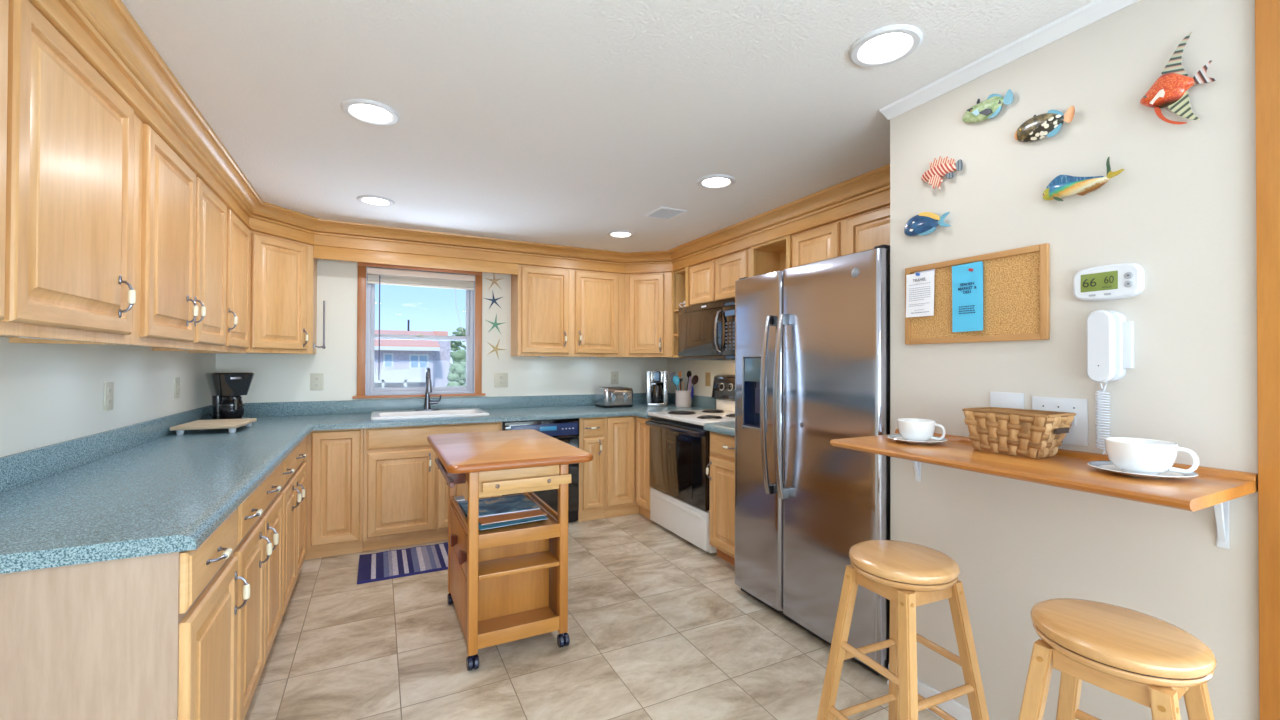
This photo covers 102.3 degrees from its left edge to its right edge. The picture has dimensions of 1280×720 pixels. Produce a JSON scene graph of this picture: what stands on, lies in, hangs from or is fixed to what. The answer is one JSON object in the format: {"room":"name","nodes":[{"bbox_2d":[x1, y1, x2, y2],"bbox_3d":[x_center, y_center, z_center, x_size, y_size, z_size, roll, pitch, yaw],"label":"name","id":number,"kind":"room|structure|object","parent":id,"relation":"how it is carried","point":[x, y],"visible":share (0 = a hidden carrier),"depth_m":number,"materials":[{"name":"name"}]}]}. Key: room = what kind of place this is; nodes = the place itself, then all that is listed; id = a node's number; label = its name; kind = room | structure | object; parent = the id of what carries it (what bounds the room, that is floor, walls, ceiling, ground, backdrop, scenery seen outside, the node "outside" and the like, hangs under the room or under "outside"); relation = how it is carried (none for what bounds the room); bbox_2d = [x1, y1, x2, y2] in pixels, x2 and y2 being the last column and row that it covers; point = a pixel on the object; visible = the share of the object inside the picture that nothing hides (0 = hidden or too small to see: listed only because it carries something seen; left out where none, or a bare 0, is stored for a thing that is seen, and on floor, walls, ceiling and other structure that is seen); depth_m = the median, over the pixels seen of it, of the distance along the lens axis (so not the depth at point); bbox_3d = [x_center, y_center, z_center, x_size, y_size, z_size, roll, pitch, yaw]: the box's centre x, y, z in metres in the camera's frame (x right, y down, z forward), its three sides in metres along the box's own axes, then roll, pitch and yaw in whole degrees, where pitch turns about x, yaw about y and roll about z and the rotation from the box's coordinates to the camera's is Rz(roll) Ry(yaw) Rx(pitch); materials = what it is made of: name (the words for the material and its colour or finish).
{"room":"kitchen","nodes":[
{"label":"kitchen","id":0,"kind":"room"},
{"bbox_2d":[0,337,215,456],"bbox_3d":[-1.203,0.125,-0.130,0.120,2.400,9.060,0,-1,-27],"label":"wall","id":1,"kind":"structure","parent":0,"point":[50,394],"depth_m":2.11,"materials":[{"name":"white paint"}]},
{"bbox_2d":[0,0,8,319],"bbox_3d":[-1.437,-0.471,0.823,0.314,0.820,0.661,0,-1,-27],"label":"upper cabinet","id":2,"kind":"object","parent":1,"relation":"attached to","point":[4,4],"visible":1,"depth_m":1.16,"materials":[{"name":"brown wood"}]},
{"bbox_2d":[0,0,135,344],"bbox_3d":[-1.733,-0.467,1.450,0.354,0.820,0.722,0,-1,-27],"label":"upper cabinet","id":3,"kind":"object","parent":1,"relation":"attached to","point":[70,160],"visible":1,"depth_m":1.39,"materials":[{"name":"brown wood"}]},
{"bbox_2d":[104,382,113,410],"bbox_3d":[-2.362,0.161,2.293,0.008,0.125,0.080,0,-1,-27],"label":"wall outlet","id":4,"kind":"object","parent":1,"relation":"attached to","point":[108,386],"visible":1,"depth_m":2.28,"materials":[{"name":"beige plastic"}]},
{"bbox_2d":[40,115,226,351],"bbox_3d":[-2.168,-0.461,2.305,0.354,0.820,1.193,0,-1,-27],"label":"upper cabinet","id":5,"kind":"object","parent":1,"relation":"attached to","point":[180,225],"visible":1,"depth_m":2.15,"materials":[{"name":"brown wood"}]},
{"bbox_2d":[174,377,180,398],"bbox_3d":[-2.753,0.166,3.075,0.018,0.125,0.080,0,-1,-27],"label":"wall switch","id":6,"kind":"object","parent":1,"relation":"attached to","point":[177,387],"visible":1,"depth_m":3.06,"materials":[{"name":"beige plastic"}]},
{"bbox_2d":[188,209,249,352],"bbox_3d":[-2.567,-0.456,3.091,0.354,0.820,0.566,0,-1,-27],"label":"upper cabinet","id":7,"kind":"object","parent":1,"relation":"attached to","point":[238,234],"visible":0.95,"depth_m":3.10,"materials":[{"name":"brown wood"}]},
{"bbox_2d":[216,259,666,402],"bbox_3d":[-1.400,0.165,4.773,3.970,2.400,0.140,0,-1,-27],"label":"wall","id":8,"kind":"structure","parent":0,"point":[277,377],"depth_m":4.22,"materials":[{"name":"white paint"}]},
{"bbox_2d":[227,230,316,353],"bbox_3d":[-2.714,-0.455,3.686,0.631,0.812,0.613,0,-1,-27],"label":"upper cabinet","id":9,"kind":"object","parent":8,"relation":"attached to","point":[283,272],"visible":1,"depth_m":3.61,"materials":[{"name":"brown wood"}]},
{"bbox_2d":[313,301,325,348],"bbox_3d":[-2.451,-0.271,3.950,0.077,0.370,0.060,0,-1,-27],"label":"paper towel holder","id":10,"kind":"object","parent":9,"relation":"attached to","point":[314,346],"visible":1,"depth_m":3.96,"materials":[{"name":"grey metal"}]},
{"bbox_2d":[310,373,323,389],"bbox_3d":[-2.567,0.173,4.097,0.090,0.135,0.008,0,-1,-27],"label":"wall outlet","id":11,"kind":"object","parent":8,"relation":"attached to","point":[316,379],"visible":1,"depth_m":4.09,"materials":[{"name":"beige plastic"}]},
{"bbox_2d":[0,393,715,492],"bbox_3d":[-0.692,0.380,3.243,3.848,0.108,3.224,0,-1,-27],"label":"backsplash","id":12,"kind":"structure","parent":8,"relation":"attached to","point":[22,468],"depth_m":3.17,"materials":[{"name":"laminate"}]},
{"bbox_2d":[352,262,484,398],"bbox_3d":[-1.870,-0.256,4.439,1.051,1.147,0.035,0,-1,-27],"label":"trim","id":13,"kind":"structure","parent":8,"relation":"attached to","point":[361,291],"depth_m":4.33,"materials":[{"name":"brown wood"}]},
{"bbox_2d":[365,266,474,395],"bbox_3d":[-1.897,-0.237,4.491,0.867,1.065,0.116,0,-1,-27],"label":"window","id":14,"kind":"structure","parent":8,"relation":"in","point":[371,336],"depth_m":4.46,"materials":[{"name":"grey plastic"}]},
{"bbox_2d":[367,268,474,379],"bbox_3d":[-1.874,-0.294,4.448,0.851,0.928,0.054,0,-1,-27],"label":"window blind","id":15,"kind":"object","parent":14,"relation":"attached to","point":[431,280],"visible":1,"depth_m":4.42,"materials":[{"name":"beige plastic"}]},
{"bbox_2d":[485,273,502,289],"bbox_3d":[-1.336,-0.732,4.725,0.199,0.194,0.012,0,-1,-27],"label":"starfish","id":16,"kind":"object","parent":8,"relation":"attached to","point":[493,280],"visible":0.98,"depth_m":4.72,"materials":[{"name":"beige"}]},
{"bbox_2d":[494,373,507,387],"bbox_3d":[-1.280,0.185,4.751,0.125,0.135,0.008,0,-1,-27],"label":"wall outlet","id":17,"kind":"object","parent":8,"relation":"attached to","point":[500,379],"visible":1,"depth_m":4.75,"materials":[{"name":"beige plastic"}]},
{"bbox_2d":[511,264,624,357],"bbox_3d":[-0.661,-0.432,4.892,1.047,0.824,0.322,0,-1,-27],"label":"upper cabinet","id":18,"kind":"object","parent":8,"relation":"attached to","point":[556,312],"visible":1,"depth_m":4.78,"materials":[{"name":"brown wood"}]},
{"bbox_2d":[611,371,618,383],"bbox_3d":[-0.259,0.182,5.269,0.085,0.130,0.008,0,-1,-27],"label":"wall outlet","id":19,"kind":"object","parent":8,"relation":"attached to","point":[614,374],"visible":1,"depth_m":5.27,"materials":[{"name":"beige plastic"}]},
{"bbox_2d":[625,272,671,357],"bbox_3d":[0.146,-0.433,5.159,0.630,0.812,0.578,0,-1,-27],"label":"upper cabinet","id":20,"kind":"object","parent":8,"relation":"attached to","point":[648,296],"visible":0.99,"depth_m":4.96,"materials":[{"name":"brown wood"}]},
{"bbox_2d":[244,513,942,719],"bbox_3d":[1.321,1.404,1.144,5.790,0.120,9.060,0,-1,-27],"label":"floor","id":21,"kind":"structure","parent":0,"point":[661,627],"depth_m":2.37,"materials":[{"name":"tile"}]},
{"bbox_2d":[0,508,249,719],"bbox_3d":[-1.489,0.897,1.335,0.704,0.879,0.514,0,-1,-27],"label":"base cabinet","id":22,"kind":"object","parent":21,"relation":"on","point":[150,637],"visible":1,"depth_m":1.20,"materials":[{"name":"brown wood"}]},
{"bbox_2d":[232,461,282,719],"bbox_3d":[-1.810,0.901,1.966,0.704,0.879,0.898,0,-1,-27],"label":"base cabinet","id":23,"kind":"object","parent":21,"relation":"on","point":[259,549],"visible":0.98,"depth_m":1.99,"materials":[{"name":"brown wood"}]},
{"bbox_2d":[279,438,306,615],"bbox_3d":[-2.212,0.906,2.759,0.704,0.879,0.954,0,-1,-27],"label":"base cabinet","id":24,"kind":"object","parent":21,"relation":"on","point":[293,490],"visible":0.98,"depth_m":2.79,"materials":[{"name":"brown wood"}]},
{"bbox_2d":[303,428,363,559],"bbox_3d":[-2.504,0.912,3.638,0.981,0.879,0.873,0,-1,-27],"label":"base cabinet","id":25,"kind":"object","parent":21,"relation":"on","point":[334,460],"visible":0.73,"depth_m":3.52,"materials":[{"name":"brown wood"}]},
{"bbox_2d":[357,542,447,583],"bbox_3d":[-1.391,1.349,3.547,0.960,0.010,0.520,0,-1,-27],"label":"rug","id":26,"kind":"object","parent":21,"relation":"on","point":[391,564],"visible":0.59,"depth_m":3.42,"materials":[{"name":"blue fabric"}]},
{"bbox_2d":[363,422,501,551],"bbox_3d":[-1.643,0.919,4.089,0.958,0.879,0.710,0,-1,-27],"label":"base cabinet","id":27,"kind":"object","parent":21,"relation":"on","point":[405,493],"visible":0.48,"depth_m":3.72,"materials":[{"name":"brown wood"}]},
{"bbox_2d":[427,429,592,670],"bbox_3d":[-0.744,0.898,2.755,0.656,0.905,1.073,0,-1,-27],"label":"kitchen cart","id":28,"kind":"object","parent":21,"relation":"on","point":[506,584],"visible":1,"depth_m":2.42,"materials":[{"name":"brown wood"}]},
{"bbox_2d":[458,498,488,519],"bbox_3d":[-0.818,0.784,2.653,0.200,0.010,0.500,0,-1,-27],"label":"magazine","id":29,"kind":"object","parent":28,"relation":"on","point":[485,498],"visible":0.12,"depth_m":2.74,"materials":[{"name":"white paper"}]},
{"bbox_2d":[465,514,547,529],"bbox_3d":[-0.663,0.775,2.552,0.330,0.004,0.280,0,-1,-33],"label":"magazine","id":30,"kind":"object","parent":29,"relation":"on","point":[519,521],"visible":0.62,"depth_m":2.45,"materials":[{"name":"blue paper"}]},
{"bbox_2d":[479,509,545,524],"bbox_3d":[-0.677,0.771,2.612,0.320,0.004,0.290,0,-1,-31],"label":"magazine","id":31,"kind":"object","parent":30,"relation":"on","point":[532,513],"visible":0.43,"depth_m":2.53,"materials":[{"name":"orange paper"}]},
{"bbox_2d":[458,494,539,517],"bbox_3d":[-0.742,0.765,2.708,0.363,0.007,0.324,0,-1,-27],"label":"magazine","id":32,"kind":"object","parent":31,"relation":"on","point":[516,503],"visible":0.8,"depth_m":2.70,"materials":[{"name":"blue paper"}]},
{"bbox_2d":[478,606,554,632],"bbox_3d":[-0.583,1.230,2.414,0.369,0.012,0.152,0,-1,-27],"label":"shelf","id":33,"kind":"object","parent":28,"relation":"attached to","point":[531,613],"depth_m":2.41,"materials":[{"name":"brown wood"}]},
{"bbox_2d":[478,551,558,579],"bbox_3d":[-0.579,0.955,2.410,0.369,0.020,0.168,0,-1,-27],"label":"shelf","id":34,"kind":"object","parent":28,"relation":"attached to","point":[492,566],"depth_m":2.40,"materials":[{"name":"brown wood"}]},
{"bbox_2d":[502,418,578,522],"bbox_3d":[-0.933,0.925,4.456,0.632,0.878,0.698,0,-1,-27],"label":"dishwasher","id":35,"kind":"object","parent":21,"relation":"on","point":[565,430],"visible":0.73,"depth_m":4.22,"materials":[{"name":"black"}]},
{"bbox_2d":[576,417,605,521],"bbox_3d":[-0.553,0.927,4.681,0.243,0.879,0.780,0,-1,-27],"label":"base cabinet","id":36,"kind":"object","parent":21,"relation":"on","point":[592,431],"visible":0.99,"depth_m":4.37,"materials":[{"name":"brown wood"}]},
{"bbox_2d":[605,416,650,518],"bbox_3d":[0.064,0.931,4.867,1.022,0.879,1.007,0,-1,-27],"label":"base cabinet","id":37,"kind":"object","parent":21,"relation":"on","point":[627,437],"visible":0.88,"depth_m":4.48,"materials":[{"name":"brown wood"}]},
{"bbox_2d":[0,393,715,573],"bbox_3d":[-0.692,0.400,3.243,3.848,0.148,3.224,0,-1,-27],"label":"countertop","id":38,"kind":"structure","parent":37,"relation":"on","point":[146,488],"depth_m":1.87,"materials":[{"name":"laminate"}]},
{"bbox_2d":[170,418,256,434],"bbox_3d":[-2.566,0.402,3.124,0.310,0.050,0.400,0,-1,-23],"label":"cutting board","id":39,"kind":"object","parent":38,"relation":"on","point":[231,424],"visible":1,"depth_m":3.01,"materials":[{"name":"brown wood"}]},
{"bbox_2d":[201,372,254,419],"bbox_3d":[-2.809,0.257,3.497,0.291,0.345,0.286,0,-1,38],"label":"coffee maker","id":40,"kind":"object","parent":38,"relation":"on","point":[226,389],"visible":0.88,"depth_m":3.45,"materials":[{"name":"black plastic"}]},
{"bbox_2d":[415,368,441,410],"bbox_3d":[-1.784,0.242,4.290,0.182,0.358,0.209,0,0,3],"label":"kitchen faucet","id":41,"kind":"object","parent":38,"relation":"on","point":[427,404],"visible":1,"depth_m":4.31,"materials":[{"name":"silver metal"}]},
{"bbox_2d":[371,408,489,419],"bbox_3d":[-1.696,0.497,4.166,0.845,0.154,0.570,0,-1,-27],"label":"sink","id":42,"kind":"object","parent":38,"relation":"in","point":[453,412],"visible":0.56,"depth_m":4.17,"materials":[{"name":"white ceramic"}]},
{"bbox_2d":[595,387,632,407],"bbox_3d":[-0.247,0.357,4.964,0.308,0.186,0.294,0,-1,-27],"label":"toaster","id":43,"kind":"object","parent":38,"relation":"on","point":[605,397],"visible":1,"depth_m":4.86,"materials":[{"name":"silver metal"}]},
{"bbox_2d":[645,371,667,405],"bbox_3d":[0.161,0.280,5.116,0.204,0.345,0.263,0,0,-5],"label":"coffee maker","id":44,"kind":"object","parent":38,"relation":"on","point":[656,388],"visible":1,"depth_m":5.03,"materials":[{"name":"grey metal"}]},
{"bbox_2d":[675,390,690,406],"bbox_3d":[0.420,0.372,4.978,0.160,0.160,0.159,0,-1,-27],"label":"utensil crock","id":45,"kind":"object","parent":38,"relation":"on","point":[683,398],"visible":0.97,"depth_m":4.91,"materials":[{"name":"white ceramic"}]},
{"bbox_2d":[645,374,734,552],"bbox_3d":[0.560,0.736,4.101,0.808,1.220,0.869,0,-1,-27],"label":"electric range","id":46,"kind":"object","parent":21,"relation":"on","point":[679,483],"visible":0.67,"depth_m":3.89,"materials":[{"name":"white metal"}]},
{"bbox_2d":[668,411,695,414],"bbox_3d":[0.343,0.428,4.209,0.234,0.014,0.234,0,-1,-27],"label":"burner","id":47,"kind":"object","parent":46,"relation":"on","point":[672,412],"depth_m":4.14,"materials":[{"name":"black metal"}]},
{"bbox_2d":[648,409,734,425],"bbox_3d":[0.588,0.448,4.097,0.755,0.025,0.834,0,-1,-27],"label":"cooktop","id":48,"kind":"object","parent":46,"relation":"in","point":[690,417],"depth_m":3.99,"materials":[{"name":"white metal"}]},
{"bbox_2d":[697,415,721,418],"bbox_3d":[0.520,0.426,3.851,0.194,0.014,0.194,0,-1,-27],"label":"burner","id":49,"kind":"object","parent":46,"relation":"on","point":[702,416],"depth_m":3.81,"materials":[{"name":"black metal"}]},
{"bbox_2d":[701,409,723,412],"bbox_3d":[0.615,0.430,4.348,0.194,0.014,0.194,0,-1,-27],"label":"burner","id":50,"kind":"object","parent":46,"relation":"on","point":[710,410],"depth_m":4.29,"materials":[{"name":"black metal"}]},
{"bbox_2d":[706,431,734,565],"bbox_3d":[0.892,0.922,3.495,0.790,0.879,0.495,0,-1,-27],"label":"base cabinet","id":51,"kind":"object","parent":21,"relation":"on","point":[722,446],"visible":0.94,"depth_m":3.41,"materials":[{"name":"brown wood"}]},
{"bbox_2d":[704,422,734,435],"bbox_3d":[0.901,0.408,3.497,0.779,0.148,0.513,0,-1,-27],"label":"countertop","id":52,"kind":"structure","parent":51,"relation":"on","point":[724,428],"depth_m":3.42,"materials":[{"name":"laminate"}]},
{"bbox_2d":[735,244,889,675],"bbox_3d":[1.115,0.436,2.765,0.941,1.840,0.990,0,-1,-27],"label":"refrigerator","id":53,"kind":"object","parent":21,"relation":"on","point":[812,340],"visible":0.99,"depth_m":2.48,"materials":[{"name":"silver metal"}]},
{"bbox_2d":[817,540,988,719],"bbox_3d":[0.817,0.976,1.606,0.400,0.740,0.400,0,-1,-23],"label":"bar stool","id":54,"kind":"object","parent":21,"relation":"on","point":[909,575],"visible":1,"depth_m":1.54,"materials":[{"name":"brown wood"}]},
{"bbox_2d":[1018,598,1216,719],"bbox_3d":[1.081,0.973,1.171,0.400,0.740,0.400,0,-1,-33],"label":"bar stool","id":55,"kind":"object","parent":21,"relation":"on","point":[1147,660],"visible":1,"depth_m":1.13,"materials":[{"name":"brown wood"}]},
{"bbox_2d":[121,0,1093,252],"bbox_3d":[1.329,-1.131,1.165,5.790,0.150,9.060,0,-1,-27],"label":"ceiling","id":56,"kind":"structure","parent":0,"point":[554,122],"depth_m":2.07,"materials":[{"name":"white paint"}]},
{"bbox_2d":[341,99,399,125],"bbox_3d":[-1.146,-1.051,2.195,0.224,0.010,0.224,0,-1,-27],"label":"recessed light","id":57,"kind":"object","parent":56,"relation":"in","point":[371,112],"visible":1,"depth_m":2.18,"materials":[{"name":"white plastic"}]},
{"bbox_2d":[356,195,394,206],"bbox_3d":[-1.736,-1.043,3.387,0.224,0.010,0.224,0,-1,-27],"label":"recessed light","id":58,"kind":"object","parent":56,"relation":"in","point":[372,200],"visible":1,"depth_m":3.38,"materials":[{"name":"white plastic"}]},
{"bbox_2d":[607,230,633,237],"bbox_3d":[-0.158,-1.031,4.234,0.224,0.010,0.224,0,-1,-27],"label":"recessed light","id":59,"kind":"object","parent":56,"relation":"in","point":[618,233],"visible":1,"depth_m":4.22,"materials":[{"name":"white"}]},
{"bbox_2d":[644,206,686,219],"bbox_3d":[0.179,-1.036,3.648,0.210,0.008,0.250,0,-1,-27],"label":"ceiling vent","id":60,"kind":"object","parent":56,"relation":"in","point":[665,213],"visible":1,"depth_m":3.63,"materials":[{"name":"white metal"}]},
{"bbox_2d":[697,174,734,188],"bbox_3d":[0.445,-1.039,3.015,0.224,0.010,0.224,0,-1,-27],"label":"recessed light","id":61,"kind":"object","parent":56,"relation":"in","point":[718,181],"visible":1,"depth_m":3.00,"materials":[{"name":"white plastic"}]},
{"bbox_2d":[849,25,922,66],"bbox_3d":[0.822,-1.048,1.731,0.224,0.010,0.224,0,-1,-27],"label":"recessed light","id":62,"kind":"object","parent":56,"relation":"in","point":[887,45],"visible":1,"depth_m":1.72,"materials":[{"name":"white plastic"}]},
{"bbox_2d":[667,358,734,396],"bbox_3d":[1.134,0.167,4.035,0.120,2.400,3.470,0,-1,-27],"label":"wall","id":63,"kind":"structure","parent":0,"point":[697,367],"depth_m":5.00,"materials":[{"name":"white paint"}]},
{"bbox_2d":[671,267,689,357],"bbox_3d":[0.496,-0.433,4.844,0.291,0.818,0.293,0,-1,-27],"label":"upper cabinet","id":64,"kind":"object","parent":63,"relation":"attached to","point":[680,279],"visible":0.32,"depth_m":4.91,"materials":[{"name":"brown wood"}]},
{"bbox_2d":[705,372,710,385],"bbox_3d":[0.635,0.182,4.864,0.018,0.130,0.080,0,-1,-27],"label":"wall switch","id":65,"kind":"object","parent":63,"relation":"attached to","point":[707,374],"visible":1,"depth_m":4.87,"materials":[{"name":"brown plastic"}]},
{"bbox_2d":[690,248,749,305],"bbox_3d":[0.758,-0.655,4.332,0.292,0.377,0.859,0,-1,-27],"label":"upper cabinet","id":66,"kind":"object","parent":63,"relation":"attached to","point":[714,280],"visible":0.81,"depth_m":4.24,"materials":[{"name":"brown wood"}]},
{"bbox_2d":[678,298,734,359],"bbox_3d":[0.686,-0.233,4.279,0.461,0.466,0.845,0,-1,-27],"label":"microwave","id":67,"kind":"object","parent":66,"relation":"attached to","point":[706,331],"visible":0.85,"depth_m":4.16,"materials":[{"name":"black"}]},
{"bbox_2d":[750,235,791,276],"bbox_3d":[1.052,-0.642,3.760,0.285,0.413,0.421,0,-1,-27],"label":"upper cabinet","id":68,"kind":"object","parent":63,"relation":"attached to","point":[774,255],"visible":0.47,"depth_m":3.89,"materials":[{"name":"brown wood"}]},
{"bbox_2d":[792,205,889,267],"bbox_3d":[1.416,-0.684,3.036,0.292,0.337,1.198,0,-1,-27],"label":"upper cabinet","id":69,"kind":"object","parent":63,"relation":"attached to","point":[868,230],"visible":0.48,"depth_m":3.12,"materials":[{"name":"brown wood"}]},
{"bbox_2d":[890,0,1259,719],"bbox_3d":[1.665,0.151,1.908,0.860,2.400,1.016,0,-1,-27],"label":"wall partition","id":70,"kind":"structure","parent":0,"point":[1181,208],"depth_m":1.54,"materials":[{"name":"beige paint"}]},
{"bbox_2d":[29,0,889,273],"bbox_3d":[-0.478,-0.954,2.869,3.343,0.186,3.637,0,-1,-27],"label":"trim","id":71,"kind":"structure","parent":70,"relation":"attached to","point":[105,33],"depth_m":3.15,"materials":[{"name":"brown wood"}]},
{"bbox_2d":[313,245,517,274],"bbox_3d":[-1.765,-0.807,4.217,1.536,0.095,0.016,0,-1,-27],"label":"trim","id":72,"kind":"structure","parent":71,"relation":"attached to","point":[319,252],"depth_m":4.17,"materials":[{"name":"brown wood"}]},
{"bbox_2d":[904,212,950,235],"bbox_3d":[1.117,-0.533,2.010,0.034,0.089,0.192,0,-1,-27],"label":"fish sculpture","id":73,"kind":"object","parent":70,"relation":"attached to","point":[924,223],"visible":1,"depth_m":2.01,"materials":[{"name":"blue"}]},
{"bbox_2d":[887,679,971,719],"bbox_3d":[1.268,1.306,1.699,0.024,0.085,1.016,0,-1,-27],"label":"baseboard","id":74,"kind":"structure","parent":70,"relation":"attached to","point":[955,709],"depth_m":1.93,"materials":[{"name":"white"}]},
{"bbox_2d":[921,156,962,188],"bbox_3d":[1.143,-0.711,1.959,0.036,0.127,0.162,0,-1,-27],"label":"fish sculpture","id":75,"kind":"object","parent":70,"relation":"attached to","point":[941,167],"visible":1,"depth_m":1.95,"materials":[{"name":"multicoloured metal"}]},
{"bbox_2d":[905,243,1049,344],"bbox_3d":[1.194,-0.218,1.872,0.018,0.309,0.499,0,-1,-27],"label":"cork board","id":76,"kind":"object","parent":70,"relation":"attached to","point":[1016,282],"visible":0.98,"depth_m":1.78,"materials":[{"name":"brown wood"}]},
{"bbox_2d":[906,271,933,317],"bbox_3d":[1.100,-0.257,2.029,0.004,0.173,0.120,0,-1,-27],"label":"printed notice","id":77,"kind":"object","parent":76,"relation":"attached to","point":[919,289],"visible":1,"depth_m":2.03,"materials":[{"name":"white paper"}]},
{"bbox_2d":[952,261,982,331],"bbox_3d":[1.185,-0.226,1.867,0.010,0.246,0.110,0,-1,-27],"label":"brochure","id":78,"kind":"object","parent":76,"relation":"attached to","point":[967,286],"visible":1,"depth_m":1.86,"materials":[{"name":"blue paper"}]},
{"bbox_2d":[962,89,1012,122],"bbox_3d":[1.220,-0.887,1.814,0.034,0.086,0.170,0,-1,-32],"label":"fish sculpture","id":79,"kind":"object","parent":70,"relation":"attached to","point":[989,108],"visible":1,"depth_m":1.80,"materials":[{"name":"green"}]},
{"bbox_2d":[990,392,1023,408],"bbox_3d":[1.253,0.173,1.763,0.006,0.125,0.104,0,-1,-27],"label":"wall plate","id":80,"kind":"object","parent":70,"relation":"attached to","point":[997,399],"visible":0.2,"depth_m":1.76,"materials":[{"name":"white plastic"}]},
{"bbox_2d":[880,0,1139,119],"bbox_3d":[1.258,-1.034,1.713,0.058,0.033,1.022,0,-1,-27],"label":"trim","id":81,"kind":"structure","parent":70,"relation":"attached to","point":[1095,10],"depth_m":1.73,"materials":[{"name":"white wood"}]},
{"bbox_2d":[830,428,1257,548],"bbox_3d":[1.106,0.379,1.603,0.410,0.200,0.979,0,-1,-27],"label":"wall shelf","id":82,"kind":"object","parent":70,"relation":"attached to","point":[1067,469],"visible":0.86,"depth_m":1.33,"materials":[{"name":"brown wood"}]},
{"bbox_2d":[886,434,947,444],"bbox_3d":[0.998,0.290,1.862,0.196,0.018,0.196,0,-1,-27],"label":"saucer","id":83,"kind":"object","parent":82,"relation":"on","point":[897,437],"visible":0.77,"depth_m":1.84,"materials":[{"name":"white ceramic"}]},
{"bbox_2d":[897,418,945,441],"bbox_3d":[1.004,0.254,1.862,0.136,0.074,0.124,0,0,4],"label":"cup","id":84,"kind":"object","parent":83,"relation":"on","point":[910,429],"visible":0.98,"depth_m":1.82,"materials":[{"name":"white ceramic"}]},
{"bbox_2d":[962,407,1075,458],"bbox_3d":[1.197,0.228,1.640,0.167,0.136,0.254,0,-1,-27],"label":"woven basket","id":85,"kind":"object","parent":82,"relation":"on","point":[1035,434],"visible":1,"depth_m":1.58,"materials":[{"name":"brown wicker"}]},
{"bbox_2d":[1087,461,1197,478],"bbox_3d":[1.283,0.286,1.323,0.204,0.018,0.204,0,-1,-27],"label":"saucer","id":86,"kind":"object","parent":82,"relation":"on","point":[1109,466],"visible":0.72,"depth_m":1.30,"materials":[{"name":"white ceramic"}]},
{"bbox_2d":[1104,437,1198,474],"bbox_3d":[1.289,0.248,1.322,0.148,0.080,0.136,0,0,9],"label":"cup","id":87,"kind":"object","parent":86,"relation":"on","point":[1131,455],"visible":0.99,"depth_m":1.28,"materials":[{"name":"white ceramic"}]},
{"bbox_2d":[1014,106,1074,141],"bbox_3d":[1.296,-0.753,1.658,0.035,0.089,0.170,0,-1,-27],"label":"fish sculpture","id":88,"kind":"object","parent":70,"relation":"attached to","point":[1048,124],"visible":1,"depth_m":1.65,"materials":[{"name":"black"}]},
{"bbox_2d":[1032,397,1087,445],"bbox_3d":[1.321,0.191,1.627,0.009,0.142,0.147,0,-1,-27],"label":"light switch","id":89,"kind":"object","parent":70,"relation":"attached to","point":[1078,431],"visible":0.41,"depth_m":1.59,"materials":[{"name":"white plastic"}]},
{"bbox_2d":[1042,157,1123,200],"bbox_3d":[1.341,-0.544,1.568,0.036,0.099,0.205,0,-1,-27],"label":"fish sculpture","id":90,"kind":"object","parent":70,"relation":"attached to","point":[1061,186],"visible":1,"depth_m":1.57,"materials":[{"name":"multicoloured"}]},
{"bbox_2d":[1073,263,1144,300],"bbox_3d":[1.369,-0.227,1.512,0.031,0.104,0.162,0,-1,-27],"label":"thermostat","id":91,"kind":"object","parent":70,"relation":"attached to","point":[1125,280],"visible":1,"depth_m":1.50,"materials":[{"name":"white plastic"}]},
{"bbox_2d":[1086,310,1133,454],"bbox_3d":[1.360,0.066,1.493,0.060,0.424,0.091,0,-1,-27],"label":"wall phone","id":92,"kind":"object","parent":70,"relation":"attached to","point":[1110,339],"visible":0.94,"depth_m":1.48,"materials":[{"name":"white plastic"}]},
{"bbox_2d":[1140,32,1216,124],"bbox_3d":[1.436,-0.744,1.381,0.037,0.238,0.149,0,-1,-27],"label":"fish sculpture","id":93,"kind":"object","parent":70,"relation":"attached to","point":[1170,90],"visible":1,"depth_m":1.38,"materials":[{"name":"orange"}]},
{"label":"outside","id":94,"kind":"structure","parent":0,"visible":0},
{"bbox_3d":[-24.165,5.173,69.571,140.000,0.100,134.000,0,-1,-27],"label":"ground","id":95,"kind":"structure","parent":94,"visible":0},
{"bbox_2d":[374,320,449,387],"bbox_3d":[-22.659,0.470,47.850,9.548,8.958,10.150,0,-1,-27],"label":"neighbouring house","id":96,"kind":"structure","parent":95,"relation":"on","point":[403,363],"depth_m":45.66,"materials":[{"name":"grey"}]},
{"bbox_2d":[445,349,465,386],"bbox_3d":[-14.035,2.034,39.955,2.211,5.757,2.264,0,-1,-27],"label":"tree","id":97,"kind":"object","parent":95,"relation":"on","point":[457,370],"visible":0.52,"depth_m":39.46,"materials":[{"name":"green plant"}]},
{"bbox_2d":[450,327,465,381],"bbox_3d":[-22.959,0.428,66.900,6.148,9.354,6.134,0,-1,20],"label":"tree","id":98,"kind":"object","parent":95,"relation":"on","point":[454,345],"visible":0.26,"depth_m":66.37,"materials":[{"name":"green plant"}]},
{"bbox_3d":[2.792,0.154,1.832,2.560,2.400,0.140,0,-1,-27],"label":"wall","id":99,"kind":"structure","parent":0,"visible":0},
{"bbox_2d":[1255,0,1279,719],"bbox_3d":[1.596,0.146,1.207,0.138,2.399,0.168,0,-1,-27],"label":"trim","id":100,"kind":"structure","parent":99,"relation":"attached to","point":[1267,12],"depth_m":1.23,"materials":[{"name":"brown wood"}]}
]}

